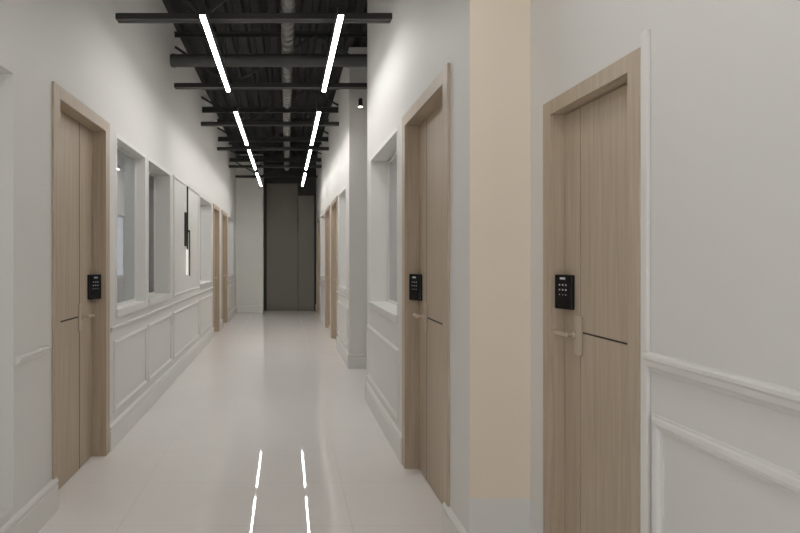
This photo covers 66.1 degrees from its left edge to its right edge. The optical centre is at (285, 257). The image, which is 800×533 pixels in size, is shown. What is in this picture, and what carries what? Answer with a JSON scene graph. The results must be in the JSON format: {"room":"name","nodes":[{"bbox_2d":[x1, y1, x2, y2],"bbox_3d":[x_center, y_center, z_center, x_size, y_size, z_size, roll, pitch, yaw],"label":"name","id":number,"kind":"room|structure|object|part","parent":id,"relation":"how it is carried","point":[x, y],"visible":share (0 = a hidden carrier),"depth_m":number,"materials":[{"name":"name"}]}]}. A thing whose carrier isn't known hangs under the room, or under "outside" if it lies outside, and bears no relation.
{"room":"office corridor","nodes":[
{"label":"office corridor","id":0,"kind":"room"},
{"bbox_2d":[0,0,235,527],"bbox_3d":[-1.476,-0.680,7.825,0.200,4.360,18.850,0,0,0],"label":"wall","id":1,"kind":"structure","parent":0,"point":[123,72],"depth_m":4.65,"materials":[{"name":"paint"}]},
{"bbox_2d":[15,346,50,365],"bbox_3d":[-1.361,0.525,3.245,0.030,0.045,0.390,0,0,0],"label":"trim","id":2,"kind":"structure","parent":1,"relation":"attached to","point":[28,356],"depth_m":3.19,"materials":[{"name":"white paint"}]},
{"bbox_2d":[52,81,109,489],"bbox_3d":[-1.459,0.230,4.082,0.194,2.540,1.115,0,0,0],"label":"door","id":3,"kind":"structure","parent":1,"relation":"in","point":[80,136],"depth_m":4.25,"materials":[{"name":"brown wood"}]},
{"bbox_3d":[-1.428,0.420,4.339,0.052,0.040,0.145,0,0,0],"label":"lever handle","id":4,"kind":"part","parent":3,"relation":"part of","materials":[{"name":"beige metal"}]},
{"bbox_3d":[-1.419,0.271,4.472,0.003,0.044,0.061,0,0,27],"label":"fingerprint plate","id":5,"kind":"part","parent":3,"relation":"part of","materials":[{"name":"black plastic"}]},
{"bbox_2d":[0,306,236,532],"bbox_3d":[-1.365,1.400,7.450,0.023,0.200,18.100,0,0,0],"label":"baseboard","id":6,"kind":"structure","parent":1,"relation":"attached to","point":[32,517],"depth_m":4.91,"materials":[{"name":"white paint"}]},
{"bbox_2d":[113,325,146,412],"bbox_3d":[-1.367,0.948,5.340,0.017,0.575,1.120,0,0,0],"label":"trim","id":7,"kind":"structure","parent":1,"relation":"attached to","point":[123,338],"depth_m":5.08,"materials":[{"name":"white paint"}]},
{"bbox_2d":[116,133,147,316],"bbox_3d":[-1.419,-0.267,5.370,0.130,1.494,1.048,0,0,0],"label":"window","id":8,"kind":"structure","parent":1,"relation":"in","point":[129,306],"depth_m":5.70,"materials":[{"name":"white paint"}]},
{"bbox_3d":[-1.474,-0.281,5.370,0.020,1.398,0.980,0,0,0],"label":"frame","id":9,"kind":"part","parent":8,"relation":"part of","materials":[{"name":"white paint"}]},
{"bbox_3d":[-1.409,0.449,5.370,0.110,0.062,1.048,0,0,0],"label":"sill","id":10,"kind":"part","parent":8,"relation":"part of","materials":[{"name":"white paint"}]},
{"bbox_2d":[148,157,171,305],"bbox_3d":[-1.464,-0.267,6.560,0.220,1.494,1.188,0,0,0],"label":"window","id":11,"kind":"structure","parent":1,"relation":"in","point":[154,298],"depth_m":6.97,"materials":[{"name":"white paint"}]},
{"bbox_3d":[-1.564,-0.281,6.560,0.020,1.398,1.120,0,0,0],"label":"frame","id":12,"kind":"part","parent":11,"relation":"part of","materials":[{"name":"white paint"}]},
{"bbox_3d":[-1.454,0.449,6.560,0.200,0.062,1.188,0,0,0],"label":"sill","id":13,"kind":"part","parent":11,"relation":"part of","materials":[{"name":"white paint"}]},
{"bbox_2d":[148,313,171,381],"bbox_3d":[-1.367,0.948,6.575,0.017,0.575,1.210,0,0,0],"label":"trim","id":14,"kind":"structure","parent":1,"relation":"attached to","point":[156,372],"depth_m":6.42,"materials":[{"name":"white paint"}]},
{"bbox_2d":[110,287,213,332],"bbox_3d":[-1.365,0.565,7.990,0.021,0.039,6.580,0,0,0],"label":"trim","id":15,"kind":"structure","parent":1,"relation":"attached to","point":[119,326],"depth_m":6.07,"materials":[{"name":"white paint"}]},
{"bbox_2d":[173,174,198,296],"bbox_3d":[-1.367,-0.270,8.370,0.017,1.500,2.120,0,0,0],"label":"trim","id":16,"kind":"structure","parent":1,"relation":"attached to","point":[174,176],"depth_m":7.32,"materials":[{"name":"white paint"}]},
{"bbox_2d":[173,300,198,358],"bbox_3d":[-1.367,0.948,8.370,0.017,0.575,2.140,0,0,0],"label":"trim","id":17,"kind":"structure","parent":1,"relation":"attached to","point":[197,301],"depth_m":7.82,"materials":[{"name":"white paint"}]},
{"bbox_2d":[184,186,189,275],"bbox_3d":[-1.341,-0.365,8.170,0.070,1.220,0.100,0,0,0],"label":"wall light","id":18,"kind":"object","parent":1,"relation":"attached to","point":[186,230],"visible":1,"depth_m":8.16,"materials":[{"name":"black metal"}]},
{"bbox_2d":[200,195,212,287],"bbox_3d":[-1.464,-0.267,10.350,0.220,1.494,1.528,0,0,0],"label":"window","id":19,"kind":"structure","parent":1,"relation":"in","point":[202,283],"depth_m":11.06,"materials":[{"name":"white paint"}]},
{"bbox_3d":[-1.564,-0.281,10.350,0.020,1.398,1.460,0,0,0],"label":"frame","id":20,"kind":"part","parent":19,"relation":"part of","materials":[{"name":"white paint"}]},
{"bbox_3d":[-1.454,0.449,10.350,0.200,0.062,1.528,0,0,0],"label":"sill","id":21,"kind":"part","parent":19,"relation":"part of","materials":[{"name":"white paint"}]},
{"bbox_2d":[200,294,212,334],"bbox_3d":[-1.367,0.948,10.350,0.017,0.575,1.580,0,0,0],"label":"trim","id":22,"kind":"structure","parent":1,"relation":"attached to","point":[210,295],"depth_m":10.27,"materials":[{"name":"white paint"}]},
{"bbox_2d":[213,203,219,331],"bbox_3d":[-1.459,0.235,11.810,0.194,2.530,1.020,0,0,0],"label":"door","id":23,"kind":"structure","parent":1,"relation":"in","point":[216,210],"depth_m":12.22,"materials":[{"name":"brown wood"}]},
{"bbox_2d":[222,210,227,322],"bbox_3d":[-1.459,0.235,13.400,0.194,2.530,1.160,0,0,0],"label":"door","id":24,"kind":"structure","parent":1,"relation":"in","point":[224,214],"depth_m":13.88,"materials":[{"name":"brown wood"}]},
{"bbox_2d":[228,216,233,277],"bbox_3d":[-1.464,-0.267,14.975,0.220,1.494,1.518,0,0,0],"label":"window","id":25,"kind":"structure","parent":1,"relation":"in","point":[229,275],"depth_m":15.70,"materials":[{"name":"white paint"}]},
{"bbox_2d":[228,283,234,309],"bbox_3d":[-1.367,0.948,15.175,0.017,0.575,1.890,0,0,0],"label":"trim","id":26,"kind":"structure","parent":1,"relation":"attached to","point":[233,283],"depth_m":14.24,"materials":[{"name":"white paint"}]},
{"bbox_2d":[115,0,391,22],"bbox_3d":[-0.260,-2.356,4.890,2.241,0.852,0.100,0,0,0],"label":"roof truss","id":27,"kind":"object","parent":1,"relation":"attached to","point":[120,17],"visible":0.91,"depth_m":4.84,"materials":[{"name":"black metal"}]},
{"bbox_2d":[280,0,294,170],"bbox_3d":[0.018,-2.520,10.223,0.148,0.146,13.245,0,0,0],"label":"spiral duct","id":28,"kind":"object","parent":27,"relation":"attached to","point":[287,6],"visible":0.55,"depth_m":7.78,"materials":[{"name":"grey metal"}]},
{"bbox_2d":[201,89,338,125],"bbox_3d":[-0.260,-2.463,9.730,2.235,0.637,0.100,0,0,0],"label":"roof truss","id":29,"kind":"object","parent":1,"relation":"attached to","point":[246,123],"visible":0.56,"depth_m":9.71,"materials":[{"name":"black metal"}]},
{"bbox_2d":[202,107,337,112],"bbox_3d":[-0.260,-2.429,9.840,2.233,0.088,0.060,0,0,0],"label":"steel beam","id":30,"kind":"structure","parent":1,"relation":"attached to","point":[204,109],"depth_m":9.84,"materials":[{"name":"grey metal"}]},
{"bbox_2d":[174,32,366,88],"bbox_3d":[1.311,-2.441,7.420,5.378,0.682,0.100,0,0,0],"label":"roof truss","id":31,"kind":"object","parent":1,"relation":"attached to","point":[309,35],"visible":0.32,"depth_m":7.40,"materials":[{"name":"black metal"}]},
{"bbox_2d":[217,119,328,150],"bbox_3d":[-0.260,-2.471,12.020,2.235,0.622,0.100,0,0,0],"label":"roof truss","id":32,"kind":"object","parent":1,"relation":"attached to","point":[218,120],"visible":0.98,"depth_m":12.00,"materials":[{"name":"black metal"}]},
{"bbox_2d":[218,137,327,141],"bbox_3d":[-0.260,-2.404,12.140,2.233,0.088,0.060,0,0,0],"label":"steel beam","id":33,"kind":"structure","parent":1,"relation":"attached to","point":[220,139],"depth_m":12.14,"materials":[{"name":"grey metal"}]},
{"bbox_2d":[229,158,320,161],"bbox_3d":[-0.260,-2.384,14.590,2.233,0.088,0.060,0,0,0],"label":"steel beam","id":34,"kind":"structure","parent":1,"relation":"attached to","point":[230,159],"depth_m":14.59,"materials":[{"name":"grey metal"}]},
{"bbox_2d":[229,142,321,167],"bbox_3d":[-0.260,-2.478,14.450,2.234,0.607,0.100,0,0,0],"label":"roof truss","id":35,"kind":"object","parent":1,"relation":"attached to","point":[230,143],"visible":0.93,"depth_m":14.44,"materials":[{"name":"black metal"}]},
{"bbox_2d":[235,156,317,177],"bbox_3d":[-0.260,-2.486,16.350,2.234,0.592,0.100,0,0,0],"label":"roof truss","id":36,"kind":"object","parent":1,"relation":"attached to","point":[263,175],"visible":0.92,"depth_m":16.34,"materials":[{"name":"black metal"}]},
{"bbox_2d":[117,153,200,302],"bbox_3d":[-2.813,0.000,8.650,2.474,3.000,10.980,0,0,0],"label":"wall","id":37,"kind":"structure","parent":0,"point":[120,159],"depth_m":5.89,"materials":[{"name":"white paint"}]},
{"bbox_2d":[38,311,442,532],"bbox_3d":[0.000,1.575,7.750,8.400,0.150,19.100,0,0,0],"label":"floor","id":38,"kind":"structure","parent":0,"point":[268,429],"depth_m":4.47,"materials":[{"name":"tile"}]},
{"bbox_2d":[236,154,263,311],"bbox_3d":[-1.003,-0.680,16.875,0.746,4.360,0.750,0,0,0],"label":"wall","id":39,"kind":"structure","parent":0,"point":[249,193],"depth_m":16.50,"materials":[{"name":"paint"}]},
{"bbox_2d":[236,305,262,312],"bbox_3d":[-1.003,1.400,16.489,0.746,0.200,0.023,0,0,0],"label":"baseboard","id":40,"kind":"structure","parent":39,"relation":"attached to","point":[240,308],"depth_m":16.48,"materials":[{"name":"paint"}]},
{"bbox_2d":[162,0,366,155],"bbox_3d":[0.000,-2.920,7.750,8.400,0.120,19.100,0,0,0],"label":"ceiling","id":41,"kind":"structure","parent":0,"point":[221,98],"depth_m":8.35,"materials":[{"name":"black"}]},
{"bbox_2d":[199,0,230,91],"bbox_3d":[-0.610,-2.311,5.365,0.046,1.099,1.998,0,0,0],"label":"strip light","id":42,"kind":"object","parent":41,"relation":"hanging from","point":[203,12],"visible":1,"depth_m":5.07,"materials":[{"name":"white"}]},
{"bbox_2d":[234,31,247,144],"bbox_3d":[-0.610,-2.311,8.325,0.046,1.099,2.118,0,0,0],"label":"strip light","id":43,"kind":"object","parent":41,"relation":"hanging from","point":[236,110],"visible":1,"depth_m":7.74,"materials":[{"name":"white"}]},
{"bbox_2d":[234,112,247,144],"bbox_3d":[-0.610,-1.768,8.325,0.038,0.013,2.110,0,0,0],"label":"diffuser","id":44,"kind":"object","parent":43,"relation":"attached to","point":[237,115],"depth_m":8.10,"materials":[{"name":"white plastic"}]},
{"bbox_2d":[247,113,256,169],"bbox_3d":[-0.610,-2.311,10.900,0.046,1.099,2.148,0,0,0],"label":"strip light","id":45,"kind":"object","parent":41,"relation":"hanging from","point":[252,157],"visible":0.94,"depth_m":11.18,"materials":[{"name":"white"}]},
{"bbox_2d":[248,150,255,169],"bbox_3d":[-0.610,-1.768,10.900,0.038,0.013,2.140,0,0,0],"label":"diffuser","id":46,"kind":"object","parent":45,"relation":"attached to","point":[249,151],"depth_m":10.78,"materials":[{"name":"white plastic"}]},
{"bbox_2d":[256,126,261,185],"bbox_3d":[-0.610,-2.311,13.625,0.046,1.099,2.258,0,0,0],"label":"strip light","id":47,"kind":"object","parent":41,"relation":"hanging from","point":[257,172],"visible":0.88,"depth_m":12.80,"materials":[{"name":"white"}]},
{"bbox_2d":[170,23,366,67],"bbox_3d":[1.312,-2.574,7.180,5.376,0.583,0.160,0,0,0],"label":"duct","id":48,"kind":"object","parent":41,"relation":"hanging from","point":[176,60],"visible":0.34,"depth_m":7.12,"materials":[{"name":"grey metal"}]},
{"bbox_2d":[301,145,305,185],"bbox_3d":[0.400,-2.311,13.625,0.046,1.099,2.258,0,0,0],"label":"strip light","id":49,"kind":"object","parent":41,"relation":"hanging from","point":[304,173],"visible":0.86,"depth_m":14.18,"materials":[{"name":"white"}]},
{"bbox_2d":[305,113,311,169],"bbox_3d":[0.400,-2.311,10.900,0.046,1.099,2.148,0,0,0],"label":"strip light","id":50,"kind":"object","parent":41,"relation":"hanging from","point":[308,154],"visible":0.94,"depth_m":11.18,"materials":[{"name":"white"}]},
{"bbox_2d":[305,150,311,169],"bbox_3d":[0.400,-1.768,10.900,0.038,0.013,2.140,0,0,0],"label":"diffuser","id":51,"kind":"object","parent":50,"relation":"attached to","point":[309,151],"depth_m":10.73,"materials":[{"name":"white plastic"}]},
{"bbox_2d":[310,89,320,144],"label":"strip light","id":52,"kind":"object","parent":41,"relation":"hanging from","point":[316,121],"depth_m":8.10,"materials":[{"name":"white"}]},
{"bbox_2d":[310,112,320,144],"bbox_3d":[0.400,-1.768,8.325,0.038,0.013,2.110,0,0,0],"label":"diffuser","id":53,"kind":"object","parent":52,"relation":"attached to","point":[317,116],"depth_m":8.13,"materials":[{"name":"white plastic"}]},
{"bbox_2d":[322,0,343,91],"bbox_3d":[0.400,-2.311,5.365,0.046,1.099,1.998,0,0,0],"label":"strip light","id":54,"kind":"object","parent":41,"relation":"hanging from","point":[339,16],"visible":1,"depth_m":5.07,"materials":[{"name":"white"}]},
{"bbox_2d":[264,162,315,310],"bbox_3d":[0.114,-0.680,17.175,1.487,4.360,0.150,0,0,0],"label":"wall","id":55,"kind":"structure","parent":0,"point":[309,187],"depth_m":17.10,"materials":[{"name":"grey paint"}]},
{"bbox_2d":[267,184,297,310],"bbox_3d":[-0.107,-0.308,17.070,0.885,3.616,0.060,0,0,0],"label":"door","id":56,"kind":"structure","parent":55,"relation":"in","point":[282,199],"depth_m":17.04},
{"bbox_2d":[298,196,313,310],"bbox_3d":[0.573,-0.133,17.050,0.455,3.266,0.100,0,0,0],"label":"door","id":57,"kind":"structure","parent":55,"relation":"in","point":[305,203],"depth_m":17.00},
{"bbox_2d":[316,47,363,353],"bbox_3d":[0.957,-0.680,12.695,0.200,4.360,9.110,0,0,0],"label":"wall","id":58,"kind":"structure","parent":0,"point":[343,164],"depth_m":8.50,"materials":[{"name":"paint"}]},
{"bbox_2d":[317,217,319,313],"bbox_3d":[0.940,0.235,15.600,0.194,2.530,1.200,0,0,0],"label":"door","id":59,"kind":"structure","parent":58,"relation":"in","point":[318,220],"depth_m":16.10,"materials":[{"name":"brown wood"}]},
{"bbox_2d":[320,286,324,313],"bbox_3d":[0.849,0.968,14.000,0.017,0.555,1.840,0,0,0],"label":"trim","id":60,"kind":"structure","parent":58,"relation":"attached to","point":[320,286],"depth_m":13.84,"materials":[{"name":"white paint"}]},
{"bbox_2d":[325,205,329,327],"bbox_3d":[0.940,0.235,12.325,0.194,2.530,1.330,0,0,0],"label":"door","id":61,"kind":"structure","parent":58,"relation":"in","point":[327,211],"depth_m":12.89,"materials":[{"name":"brown wood"}]},
{"bbox_2d":[331,196,337,338],"bbox_3d":[0.940,0.235,10.615,0.194,2.530,1.310,0,0,0],"label":"door","id":62,"kind":"structure","parent":58,"relation":"in","point":[334,204],"depth_m":11.17,"materials":[{"name":"brown wood"}]},
{"bbox_2d":[315,304,366,368],"bbox_3d":[2.417,1.400,12.609,3.166,0.200,8.983,0,0,0],"label":"baseboard","id":63,"kind":"structure","parent":58,"relation":"attached to","point":[352,361],"depth_m":8.13,"materials":[{"name":"white paint"}]},
{"bbox_2d":[338,186,345,292],"bbox_3d":[0.945,-0.267,9.090,0.220,1.534,1.088,0,0,0],"label":"window","id":64,"kind":"structure","parent":58,"relation":"in","point":[342,288],"depth_m":9.60,"materials":[{"name":"white paint"}]},
{"bbox_3d":[0.935,0.469,9.090,0.200,0.062,1.088,0,0,0],"label":"sill","id":65,"kind":"part","parent":64,"relation":"part of","materials":[{"name":"white paint"}]},
{"bbox_2d":[337,300,347,347],"bbox_3d":[0.849,0.968,9.080,0.017,0.555,1.600,0,0,0],"label":"trim","id":66,"kind":"structure","parent":58,"relation":"attached to","point":[338,301],"depth_m":8.89,"materials":[{"name":"white paint"}]},
{"bbox_2d":[336,291,348,300],"bbox_3d":[0.847,0.565,9.070,0.021,0.039,1.740,0,0,0],"label":"trim","id":67,"kind":"structure","parent":58,"relation":"attached to","point":[338,292],"depth_m":8.83,"materials":[{"name":"white paint"}]},
{"bbox_2d":[358,98,362,106],"bbox_3d":[0.985,-2.053,8.021,0.055,0.114,0.238,0,0,0],"label":"spotlight","id":68,"kind":"object","parent":58,"relation":"attached to","point":[360,101],"visible":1,"depth_m":7.91,"materials":[{"name":"black metal"}]},
{"bbox_2d":[364,47,366,353],"bbox_3d":[2.529,-0.680,8.215,2.943,4.360,0.150,0,0,0],"label":"wall","id":69,"kind":"structure","parent":0,"point":[365,48],"depth_m":8.14,"materials":[{"name":"paint"}]},
{"bbox_2d":[391,157,396,301],"bbox_3d":[2.529,-0.680,6.255,2.943,4.360,0.150,0,0,0],"label":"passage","id":70,"kind":"object","parent":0,"point":[394,161],"depth_m":6.18,"materials":[{"name":"paint"}]},
{"bbox_2d":[367,0,468,532],"bbox_3d":[0.957,-0.680,4.570,0.200,4.360,3.520,0,0,0],"label":"wall","id":71,"kind":"structure","parent":0,"point":[405,54],"depth_m":3.97,"materials":[{"name":"paint"}]},
{"bbox_2d":[368,126,397,322],"bbox_3d":[0.940,-0.257,5.340,0.210,1.514,1.508,0,0,0],"label":"window","id":72,"kind":"structure","parent":71,"relation":"in","point":[388,309],"depth_m":5.79,"materials":[{"name":"white paint"}]},
{"bbox_3d":[0.930,0.469,5.340,0.190,0.062,1.508,0,0,0],"label":"sill","id":73,"kind":"part","parent":72,"relation":"part of","materials":[{"name":"white paint"}]},
{"bbox_3d":[1.035,-0.271,5.340,0.020,1.418,1.440,0,0,0],"label":"frame","id":74,"kind":"part","parent":72,"relation":"part of","materials":[{"name":"white paint"}]},
{"bbox_2d":[367,324,399,422],"bbox_3d":[0.849,0.968,5.395,0.017,0.555,1.730,0,0,0],"label":"trim","id":75,"kind":"structure","parent":71,"relation":"attached to","point":[396,415],"depth_m":4.93,"materials":[{"name":"white paint"}]},
{"bbox_2d":[365,381,466,532],"bbox_3d":[2.417,1.400,4.564,3.166,0.200,3.578,0,0,0],"label":"baseboard","id":76,"kind":"structure","parent":71,"relation":"attached to","point":[450,522],"depth_m":4.71,"materials":[{"name":"white paint"}]},
{"bbox_2d":[402,63,449,506],"bbox_3d":[0.940,0.240,3.750,0.194,2.520,1.230,0,0,0],"label":"door","id":77,"kind":"structure","parent":71,"relation":"in","point":[426,125],"depth_m":4.04,"materials":[{"name":"brown wood"}]},
{"bbox_3d":[0.900,0.261,4.209,0.003,0.044,0.061,0,0,-27],"label":"fingerprint plate","id":78,"kind":"part","parent":77,"relation":"part of","materials":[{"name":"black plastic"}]},
{"bbox_3d":[0.909,0.395,4.119,0.052,0.040,0.145,0,0,0],"label":"lever handle","id":79,"kind":"part","parent":77,"relation":"part of","materials":[{"name":"beige metal"}]},
{"bbox_2d":[469,0,529,532],"bbox_3d":[0.999,-0.680,2.804,0.283,4.360,0.012,0,0,0],"label":"wall","id":80,"kind":"structure","parent":0,"point":[499,30],"depth_m":2.80,"materials":[{"name":"beige paint"}]},
{"bbox_2d":[530,0,799,532],"bbox_3d":[1.240,-0.680,0.599,0.200,4.360,4.398,0,0,0],"label":"wall","id":81,"kind":"structure","parent":0,"point":[725,74],"depth_m":1.61,"materials":[{"name":"paint"}]},
{"bbox_2d":[543,47,639,532],"bbox_3d":[1.223,0.414,2.271,0.194,2.172,0.719,0,0,0],"label":"door","id":82,"kind":"structure","parent":81,"relation":"in","point":[591,130],"depth_m":2.30,"materials":[{"name":"brown wood"}]},
{"bbox_3d":[1.157,0.188,2.509,0.003,0.036,0.047,0,0,-19],"label":"fingerprint plate","id":83,"kind":"part","parent":82,"relation":"part of","materials":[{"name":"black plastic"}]},
{"bbox_3d":[1.158,0.312,2.493,0.041,0.032,0.119,0,0,0],"label":"lever handle","id":84,"kind":"part","parent":82,"relation":"part of","materials":[{"name":"beige metal"}]},
{"bbox_2d":[640,29,650,532],"bbox_3d":[1.133,0.292,1.891,0.014,2.015,0.037,0,0,0],"label":"trim","id":85,"kind":"structure","parent":81,"relation":"attached to","point":[645,37],"depth_m":1.89,"materials":[{"name":"white paint"}]},
{"bbox_2d":[642,352,799,416],"bbox_3d":[1.125,0.322,0.136,0.030,0.056,3.472,0,0,0],"label":"trim","id":86,"kind":"structure","parent":81,"relation":"attached to","point":[781,398],"depth_m":1.51,"materials":[{"name":"white paint"}]},
{"bbox_2d":[652,413,799,532],"bbox_3d":[1.131,0.823,1.018,0.018,0.683,1.683,0,0,0],"label":"trim","id":87,"kind":"structure","parent":81,"relation":"attached to","point":[782,478],"depth_m":1.63,"materials":[{"name":"white paint"}]}
]}

